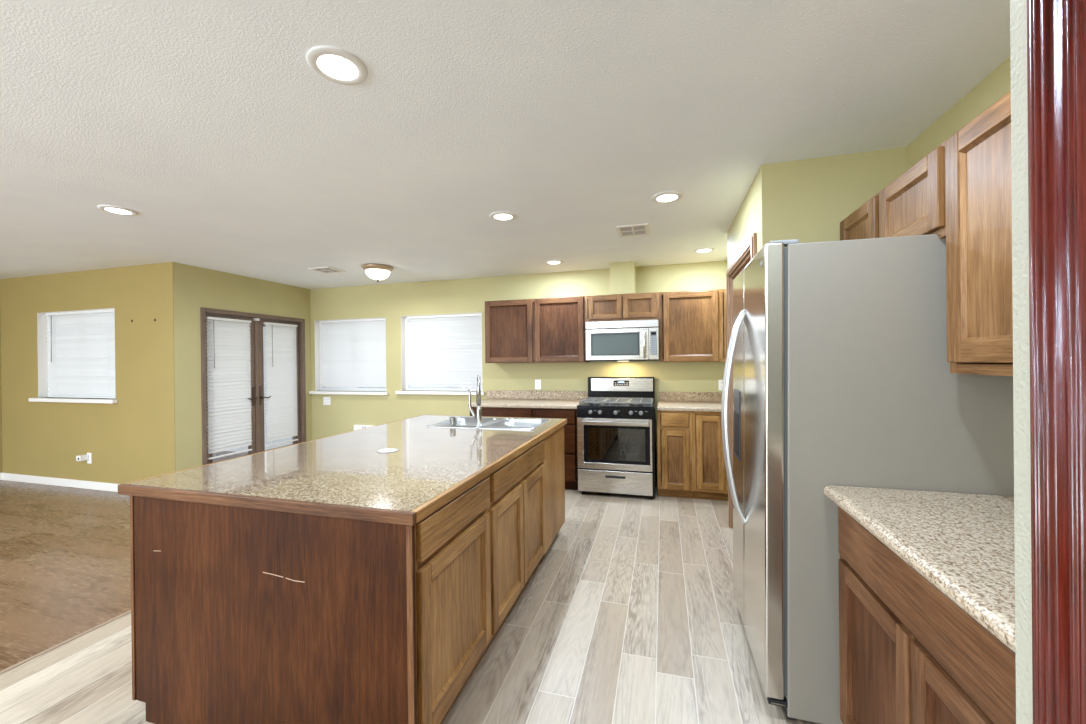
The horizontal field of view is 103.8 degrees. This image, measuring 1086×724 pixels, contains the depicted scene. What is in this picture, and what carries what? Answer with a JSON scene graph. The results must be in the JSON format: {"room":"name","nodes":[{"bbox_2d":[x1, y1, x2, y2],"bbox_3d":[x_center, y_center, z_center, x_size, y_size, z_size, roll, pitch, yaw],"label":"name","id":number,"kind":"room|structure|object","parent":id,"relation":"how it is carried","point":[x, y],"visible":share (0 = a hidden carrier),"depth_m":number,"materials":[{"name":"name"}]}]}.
{"room":"kitchen","nodes":[
{"label":"kitchen","id":0,"kind":"room"},
{"bbox_2d":[0,314,2,472],"bbox_3d":[-7.596,0.231,2.072,0.150,2.454,6.874,-1,0,16],"label":"wall","id":1,"kind":"structure","parent":0,"point":[1,463],"depth_m":5.21,"materials":[{"name":"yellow paint"}]},
{"bbox_2d":[0,262,175,483],"bbox_3d":[-5.215,0.200,4.895,2.905,2.454,0.150,-1,0,16],"label":"wall","id":2,"kind":"structure","parent":0,"point":[130,439],"depth_m":4.73,"materials":[{"name":"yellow paint"}]},
{"bbox_2d":[2,473,118,491],"bbox_3d":[-5.217,1.383,4.816,2.890,0.088,0.015,-1,0,16],"label":"baseboard","id":3,"kind":"structure","parent":2,"relation":"attached to","point":[83,484],"depth_m":4.90,"materials":[{"name":"white paint"}]},
{"bbox_2d":[28,308,117,403],"bbox_3d":[-5.325,-0.064,4.896,1.427,1.043,0.205,-1,0,16],"label":"window","id":4,"kind":"structure","parent":2,"relation":"in","point":[42,330],"depth_m":5.04,"materials":[{"name":"white plastic"}]},
{"bbox_2d":[46,309,115,398],"bbox_3d":[-5.274,-0.085,4.877,1.227,0.993,0.054,-1,0,16],"label":"window blind","id":5,"kind":"object","parent":4,"relation":"attached to","point":[81,353],"visible":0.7,"depth_m":4.88,"materials":[{"name":"white plastic"}]},
{"bbox_2d":[87,453,91,463],"bbox_3d":[-5.099,1.081,4.785,0.074,0.122,0.008,-1,0,16],"label":"wall outlet","id":6,"kind":"object","parent":2,"relation":"attached to","point":[89,461],"visible":1,"depth_m":4.78,"materials":[{"name":"white plastic"}]},
{"bbox_2d":[76,454,87,460],"bbox_3d":[-5.142,1.069,4.752,0.065,0.060,0.078,-1,0,16],"label":"plug adapter","id":7,"kind":"object","parent":6,"relation":"attached to","point":[84,457],"visible":1,"depth_m":4.73,"materials":[{"name":"white plastic"}]},
{"bbox_2d":[173,262,311,470],"bbox_3d":[-3.666,0.187,5.315,0.150,2.464,1.789,-1,0,16],"label":"wall","id":8,"kind":"structure","parent":0,"point":[194,287],"depth_m":4.67,"materials":[{"name":"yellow paint"}]},
{"bbox_2d":[200,307,305,464],"bbox_3d":[-3.631,0.402,5.386,0.155,2.013,1.410,-1,0,16],"label":"door","id":9,"kind":"structure","parent":8,"relation":"in","point":[257,320],"depth_m":5.37,"materials":[{"name":"brown wood"}]},
{"bbox_2d":[206,317,251,459],"bbox_3d":[-3.685,0.292,5.022,0.054,1.605,0.530,-1,0,16],"label":"window blind","id":10,"kind":"object","parent":9,"relation":"attached to","point":[228,352],"visible":0.88,"depth_m":5.00,"materials":[{"name":"white plastic"}]},
{"bbox_2d":[264,322,297,446],"bbox_3d":[-3.493,0.289,5.705,0.054,1.605,0.490,-1,0,16],"label":"window blind","id":11,"kind":"object","parent":9,"relation":"attached to","point":[280,339],"visible":1,"depth_m":5.69,"materials":[{"name":"white plastic"}]},
{"bbox_2d":[0,451,819,723],"bbox_3d":[-2.938,1.459,1.596,9.350,0.100,8.867,-1,0,16],"label":"floor","id":12,"kind":"structure","parent":0,"point":[630,614],"depth_m":2.25,"materials":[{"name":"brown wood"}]},
{"bbox_2d":[0,610,130,673],"bbox_3d":[-2.562,1.403,1.516,0.024,0.003,8.517,-1,0,16],"label":"trim","id":13,"kind":"structure","parent":12,"relation":"on","point":[129,611],"depth_m":2.12,"materials":[{"name":"brown"}]},
{"bbox_2d":[130,477,490,723],"bbox_3d":[-0.924,0.951,1.798,1.268,0.872,0.628,-1,0,16],"label":"base cabinet","id":14,"kind":"object","parent":12,"relation":"on","point":[453,549],"depth_m":1.50,"materials":[{"name":"brown wood"}]},
{"bbox_2d":[118,415,567,525],"bbox_3d":[-0.735,0.490,2.554,1.317,0.041,2.210,-1,0,16],"label":"countertop","id":15,"kind":"structure","parent":14,"relation":"on","point":[344,475],"depth_m":1.81,"materials":[{"name":"stone"}]},
{"bbox_2d":[377,448,397,452],"bbox_3d":[-0.821,0.468,2.254,0.108,0.004,0.108,-1,0,16],"label":"cover","id":16,"kind":"object","parent":15,"relation":"on","point":[387,450],"visible":1,"depth_m":2.24,"materials":[{"name":"beige plastic"}]},
{"bbox_2d":[468,375,482,426],"bbox_3d":[-0.468,0.277,3.085,0.109,0.363,0.160,-1,0,16],"label":"faucet","id":17,"kind":"object","parent":15,"relation":"on","point":[478,416],"visible":1,"depth_m":3.02,"materials":[{"name":"silver metal"}]},
{"bbox_2d":[427,417,550,429],"bbox_3d":[-0.388,0.551,3.227,0.805,0.188,0.527,-1,0,16],"label":"sink","id":18,"kind":"object","parent":15,"relation":"in","point":[461,422],"visible":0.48,"depth_m":3.36,"materials":[{"name":"silver metal"}]},
{"bbox_2d":[449,416,455,425],"bbox_3d":[-0.653,0.428,3.082,0.050,0.066,0.050,-1,0,16],"label":"air gap","id":19,"kind":"object","parent":18,"relation":"on","point":[452,419],"visible":1,"depth_m":3.06,"materials":[{"name":"silver metal"}]},
{"bbox_2d":[470,407,533,417],"bbox_3d":[-0.377,0.937,4.994,0.760,0.874,0.629,-1,0,16],"label":"base cabinet","id":20,"kind":"object","parent":12,"relation":"on","point":[486,411],"visible":0.09,"depth_m":4.67,"materials":[{"name":"brown wood"}]},
{"bbox_2d":[467,399,586,408],"bbox_3d":[-0.160,0.478,4.926,1.265,0.040,0.640,-1,0,16],"label":"countertop","id":21,"kind":"structure","parent":20,"relation":"on","point":[500,403],"depth_m":4.72,"materials":[{"name":"stone"}]},
{"bbox_2d":[487,440,545,642],"bbox_3d":[-0.715,0.947,2.541,1.268,0.872,0.916,-1,0,16],"label":"base cabinet","id":22,"kind":"object","parent":12,"relation":"on","point":[516,508],"visible":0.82,"depth_m":2.25,"materials":[{"name":"beige wood"}]},
{"bbox_2d":[536,426,564,566],"bbox_3d":[-0.510,0.943,3.294,1.255,0.872,0.640,-1,0,16],"label":"base cabinet","id":23,"kind":"object","parent":12,"relation":"on","point":[554,463],"visible":0.2,"depth_m":3.09,"materials":[{"name":"beige wood"}]},
{"bbox_2d":[534,408,577,489],"bbox_3d":[0.223,0.931,4.825,0.487,0.874,0.629,-1,0,16],"label":"base cabinet","id":24,"kind":"object","parent":12,"relation":"on","point":[570,429],"visible":0.42,"depth_m":4.49,"materials":[{"name":"brown wood"}]},
{"bbox_2d":[577,377,655,499],"bbox_3d":[0.809,0.768,4.582,0.767,1.189,0.745,-1,0,16],"label":"gas range","id":25,"kind":"object","parent":12,"relation":"on","point":[616,424],"visible":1,"depth_m":4.29,"materials":[{"name":"silver metal"}]},
{"bbox_2d":[577,417,652,471],"bbox_3d":[0.795,0.824,4.568,0.743,0.513,0.708,-1,0,16],"label":"oven","id":26,"kind":"object","parent":25,"relation":"in","point":[605,444],"depth_m":4.27,"materials":[{"name":"silver metal"}]},
{"bbox_2d":[577,400,654,408],"bbox_3d":[0.803,0.449,4.573,0.767,0.017,0.644,-1,0,16],"label":"cooktop","id":27,"kind":"object","parent":25,"relation":"in","point":[584,404],"depth_m":4.32,"materials":[{"name":"black metal"}]},
{"bbox_2d":[657,405,692,497],"bbox_3d":[1.382,0.919,4.499,0.330,0.874,0.629,-1,0,16],"label":"base cabinet","id":28,"kind":"object","parent":12,"relation":"on","point":[674,428],"visible":0.95,"depth_m":4.21,"materials":[{"name":"beige wood"}]},
{"bbox_2d":[692,411,727,500],"bbox_3d":[1.753,0.915,4.395,0.440,0.874,0.629,-1,0,16],"label":"base cabinet","id":29,"kind":"object","parent":12,"relation":"on","point":[709,475],"visible":0.64,"depth_m":4.13,"materials":[{"name":"beige wood"}]},
{"bbox_2d":[657,401,720,411],"bbox_3d":[1.593,0.460,4.433,0.773,0.040,0.640,-1,0,16],"label":"countertop","id":30,"kind":"structure","parent":29,"relation":"on","point":[662,405],"depth_m":4.23,"materials":[{"name":"stone"}]},
{"bbox_2d":[721,234,1013,723],"bbox_3d":[1.294,0.449,1.906,0.902,1.830,0.782,0,0,16],"label":"refrigerator","id":31,"kind":"object","parent":12,"relation":"on","point":[837,351],"visible":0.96,"depth_m":1.57,"materials":[{"name":"grey paint"}]},
{"bbox_2d":[838,507,1015,723],"bbox_3d":[1.223,0.931,1.000,0.615,0.868,0.972,-1,0,16],"label":"base cabinet","id":32,"kind":"object","parent":12,"relation":"on","point":[909,654],"visible":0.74,"depth_m":1.08,"materials":[{"name":"brown wood"}]},
{"bbox_2d":[824,485,1014,652],"bbox_3d":[1.208,0.474,1.005,0.641,0.045,0.987,-1,0,16],"label":"countertop","id":33,"kind":"structure","parent":32,"relation":"on","point":[963,544],"depth_m":1.10,"materials":[{"name":"stone"}]},
{"bbox_2d":[0,0,1009,288],"bbox_3d":[-2.966,-1.095,1.591,9.350,0.100,8.867,-1,0,16],"label":"ceiling","id":34,"kind":"structure","parent":0,"point":[210,121],"depth_m":1.88,"materials":[{"name":"paint"}]},
{"bbox_2d":[97,205,137,215],"bbox_3d":[-2.930,-1.043,2.938,0.200,0.010,0.200,-1,0,16],"label":"recessed light","id":35,"kind":"object","parent":34,"relation":"in","point":[118,210],"visible":1,"depth_m":2.93,"materials":[{"name":"white plastic"}]},
{"bbox_2d":[308,267,344,272],"bbox_3d":[-2.472,-1.052,4.877,0.280,0.010,0.260,-1,0,16],"label":"ceiling vent","id":36,"kind":"object","parent":34,"relation":"in","point":[319,269],"visible":1,"depth_m":4.86,"materials":[{"name":"metal"}]},
{"bbox_2d":[306,46,367,84],"bbox_3d":[-0.741,-1.064,1.538,0.200,0.010,0.200,-1,0,16],"label":"recessed light","id":37,"kind":"object","parent":34,"relation":"in","point":[334,64],"visible":1,"depth_m":1.52,"materials":[{"name":"white plastic"}]},
{"bbox_2d":[362,264,393,281],"bbox_3d":[-1.845,-0.979,4.758,0.336,0.168,0.336,-1,0,16],"label":"flush ceiling light","id":38,"kind":"object","parent":34,"relation":"attached to","point":[377,272],"visible":1,"depth_m":4.66,"materials":[{"name":"white glass"}]},
{"bbox_2d":[489,211,516,220],"bbox_3d":[-0.295,-1.072,3.142,0.200,0.010,0.200,-1,0,16],"label":"recessed light","id":39,"kind":"object","parent":34,"relation":"in","point":[500,215],"visible":1,"depth_m":3.13,"materials":[{"name":"white plastic"}]},
{"bbox_2d":[545,260,562,264],"bbox_3d":[0.119,-1.079,4.619,0.200,0.010,0.200,-1,0,16],"label":"recessed light","id":40,"kind":"object","parent":34,"relation":"in","point":[551,262],"visible":1,"depth_m":4.61,"materials":[{"name":"white plastic"}]},
{"bbox_2d":[616,223,649,236],"bbox_3d":[0.744,-1.084,3.514,0.254,0.010,0.290,-1,0,16],"label":"ceiling vent","id":41,"kind":"object","parent":34,"relation":"in","point":[637,229],"visible":1,"depth_m":3.50,"materials":[{"name":"white paint"}]},
{"bbox_2d":[651,191,682,202],"bbox_3d":[0.818,-1.083,2.809,0.200,0.010,0.200,-1,0,16],"label":"recessed light","id":42,"kind":"object","parent":34,"relation":"in","point":[667,196],"visible":1,"depth_m":2.79,"materials":[{"name":"white plastic"}]},
{"bbox_2d":[693,247,714,252],"bbox_3d":[1.581,-1.094,4.183,0.200,0.010,0.200,-1,0,16],"label":"recessed light","id":43,"kind":"object","parent":34,"relation":"in","point":[706,249],"visible":1,"depth_m":4.17,"materials":[{"name":"white plastic"}]},
{"bbox_2d":[310,261,727,480],"bbox_3d":[-0.374,0.146,5.396,6.445,2.454,0.150,-1,0,16],"label":"wall","id":44,"kind":"structure","parent":0,"point":[469,295],"depth_m":5.42,"materials":[{"name":"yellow paint"}]},
{"bbox_2d":[323,397,329,404],"bbox_3d":[-3.086,0.555,6.078,0.122,0.118,0.008,-1,0,16],"label":"wall outlet","id":45,"kind":"object","parent":44,"relation":"attached to","point":[326,400],"visible":1,"depth_m":6.08,"materials":[{"name":"white plastic"}]},
{"bbox_2d":[309,317,388,394],"bbox_3d":[-2.712,-0.074,6.024,1.288,1.057,0.205,-1,0,16],"label":"window","id":46,"kind":"structure","parent":44,"relation":"in","point":[318,327],"depth_m":6.14,"materials":[{"name":"white plastic"}]},
{"bbox_2d":[321,318,385,390],"bbox_3d":[-2.668,-0.096,6.014,1.098,1.007,0.040,-1,0,16],"label":"window blind","id":47,"kind":"object","parent":46,"relation":"attached to","point":[354,350],"visible":0.87,"depth_m":6.01,"materials":[{"name":"white plastic"}]},
{"bbox_2d":[354,425,375,430],"bbox_3d":[-2.462,1.034,5.888,0.340,0.322,0.042,-1,0,16],"label":"access panel","id":48,"kind":"object","parent":44,"relation":"attached to","point":[356,427],"visible":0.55,"depth_m":5.88,"materials":[{"name":"white plastic"}]},
{"bbox_2d":[395,313,484,394],"bbox_3d":[-1.343,-0.100,5.638,1.282,1.050,0.205,-1,0,16],"label":"window","id":49,"kind":"structure","parent":44,"relation":"in","point":[404,321],"depth_m":5.77,"materials":[{"name":"white plastic"}]},
{"bbox_2d":[407,313,481,390],"bbox_3d":[-1.299,-0.121,5.629,1.092,1.000,0.041,-1,0,16],"label":"window blind","id":50,"kind":"object","parent":49,"relation":"attached to","point":[444,350],"visible":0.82,"depth_m":5.62,"materials":[{"name":"white plastic"}]},
{"bbox_2d":[485,296,589,362],"bbox_3d":[-0.071,-0.361,5.053,1.203,0.737,0.341,-1,0,16],"label":"upper cabinet","id":51,"kind":"object","parent":44,"relation":"attached to","point":[540,330],"visible":0.99,"depth_m":4.88,"materials":[{"name":"brown wood"}]},
{"bbox_2d":[487,390,587,399],"bbox_3d":[-0.086,0.404,5.227,1.295,0.103,0.020,-1,0,16],"label":"backsplash","id":52,"kind":"structure","parent":44,"relation":"attached to","point":[491,394],"depth_m":5.21,"materials":[{"name":"stone"}]},
{"bbox_2d":[535,380,540,388],"bbox_3d":[-0.062,0.276,5.226,0.074,0.122,0.008,-1,0,16],"label":"wall outlet","id":53,"kind":"object","parent":44,"relation":"attached to","point":[537,382],"visible":1,"depth_m":5.22,"materials":[{"name":"white plastic"}]},
{"bbox_2d":[585,292,658,321],"bbox_3d":[0.890,-0.595,4.781,0.800,0.288,0.341,-1,0,16],"label":"upper cabinet","id":54,"kind":"object","parent":44,"relation":"attached to","point":[636,306],"visible":0.94,"depth_m":4.62,"materials":[{"name":"brown wood"}]},
{"bbox_2d":[586,319,658,360],"bbox_3d":[0.885,-0.227,4.726,0.773,0.437,0.444,-1,0,16],"label":"microwave","id":55,"kind":"object","parent":54,"relation":"attached to","point":[625,340],"visible":1,"depth_m":4.56,"materials":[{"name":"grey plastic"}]},
{"bbox_2d":[659,392,721,401],"bbox_3d":[1.680,0.386,4.730,0.765,0.103,0.020,-1,0,16],"label":"backsplash","id":56,"kind":"structure","parent":44,"relation":"attached to","point":[663,396],"depth_m":4.73,"materials":[{"name":"stone"}]},
{"bbox_2d":[659,289,726,361],"bbox_3d":[1.595,-0.373,4.584,0.660,0.743,0.341,-1,0,16],"label":"upper cabinet","id":57,"kind":"object","parent":44,"relation":"attached to","point":[692,324],"visible":1,"depth_m":4.43,"materials":[{"name":"brown wood"}]},
{"bbox_2d":[718,380,722,389],"bbox_3d":[1.976,0.251,4.652,0.110,0.118,0.008,-1,0,16],"label":"wall outlet","id":58,"kind":"object","parent":44,"relation":"attached to","point":[720,382],"visible":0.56,"depth_m":4.66,"materials":[{"name":"white plastic"}]},
{"bbox_2d":[610,261,635,294],"bbox_3d":[0.903,-0.919,4.797,0.262,0.348,0.300,-1,0,16],"label":"wall","id":59,"kind":"structure","parent":0,"point":[622,274],"depth_m":4.65,"materials":[{"name":"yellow paint"}]},
{"bbox_2d":[727,175,757,394],"bbox_3d":[1.472,0.136,3.025,0.120,2.464,1.180,-1,0,16],"label":"wall","id":60,"kind":"structure","parent":0,"point":[743,226],"depth_m":2.89,"materials":[{"name":"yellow paint"}]},
{"bbox_2d":[726,233,756,527],"bbox_3d":[1.452,0.299,2.996,0.146,2.118,1.088,-1,0,16],"label":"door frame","id":61,"kind":"structure","parent":60,"relation":"in","point":[751,245],"depth_m":3.45,"materials":[{"name":"brown wood"}]},
{"bbox_2d":[757,147,906,251],"bbox_3d":[1.633,0.131,2.305,0.821,2.454,0.120,-1,0,16],"label":"wall","id":62,"kind":"structure","parent":0,"point":[805,200],"depth_m":2.28,"materials":[{"name":"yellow paint"}]},
{"bbox_2d":[906,57,1010,169],"bbox_3d":[1.712,0.132,1.346,0.150,2.454,1.923,-1,0,16],"label":"wall","id":63,"kind":"structure","parent":0,"point":[997,83],"depth_m":1.76,"materials":[{"name":"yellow paint"}]},
{"bbox_2d":[840,139,947,239],"bbox_3d":[1.596,-0.590,1.801,0.302,0.318,0.858,-1,0,16],"label":"upper cabinet","id":64,"kind":"object","parent":63,"relation":"attached to","point":[914,203],"visible":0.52,"depth_m":1.63,"materials":[{"name":"brown wood"}]},
{"bbox_2d":[945,90,1012,375],"bbox_3d":[1.355,-0.353,0.936,0.302,0.783,0.936,-1,0,16],"label":"upper cabinet","id":65,"kind":"object","parent":63,"relation":"attached to","point":[978,187],"visible":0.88,"depth_m":1.27,"materials":[{"name":"brown wood"}]},
{"bbox_2d":[1010,0,1032,723],"bbox_3d":[1.090,0.141,0.441,0.857,2.454,0.157,-1,0,16],"label":"wall","id":66,"kind":"structure","parent":0,"point":[1018,8],"depth_m":0.62,"materials":[{"name":"white paint"}]},
{"bbox_3d":[0.384,0.154,-2.071,0.857,2.454,3.220,-1,0,16],"label":"wall","id":67,"kind":"structure","parent":0,"visible":0},
{"bbox_2d":[1027,0,1085,723],"bbox_3d":[0.584,0.304,0.024,0.155,2.140,1.124,-1,0,16],"label":"door","id":68,"kind":"structure","parent":67,"relation":"in","point":[1056,29],"depth_m":0.55,"materials":[{"name":"red wood"}]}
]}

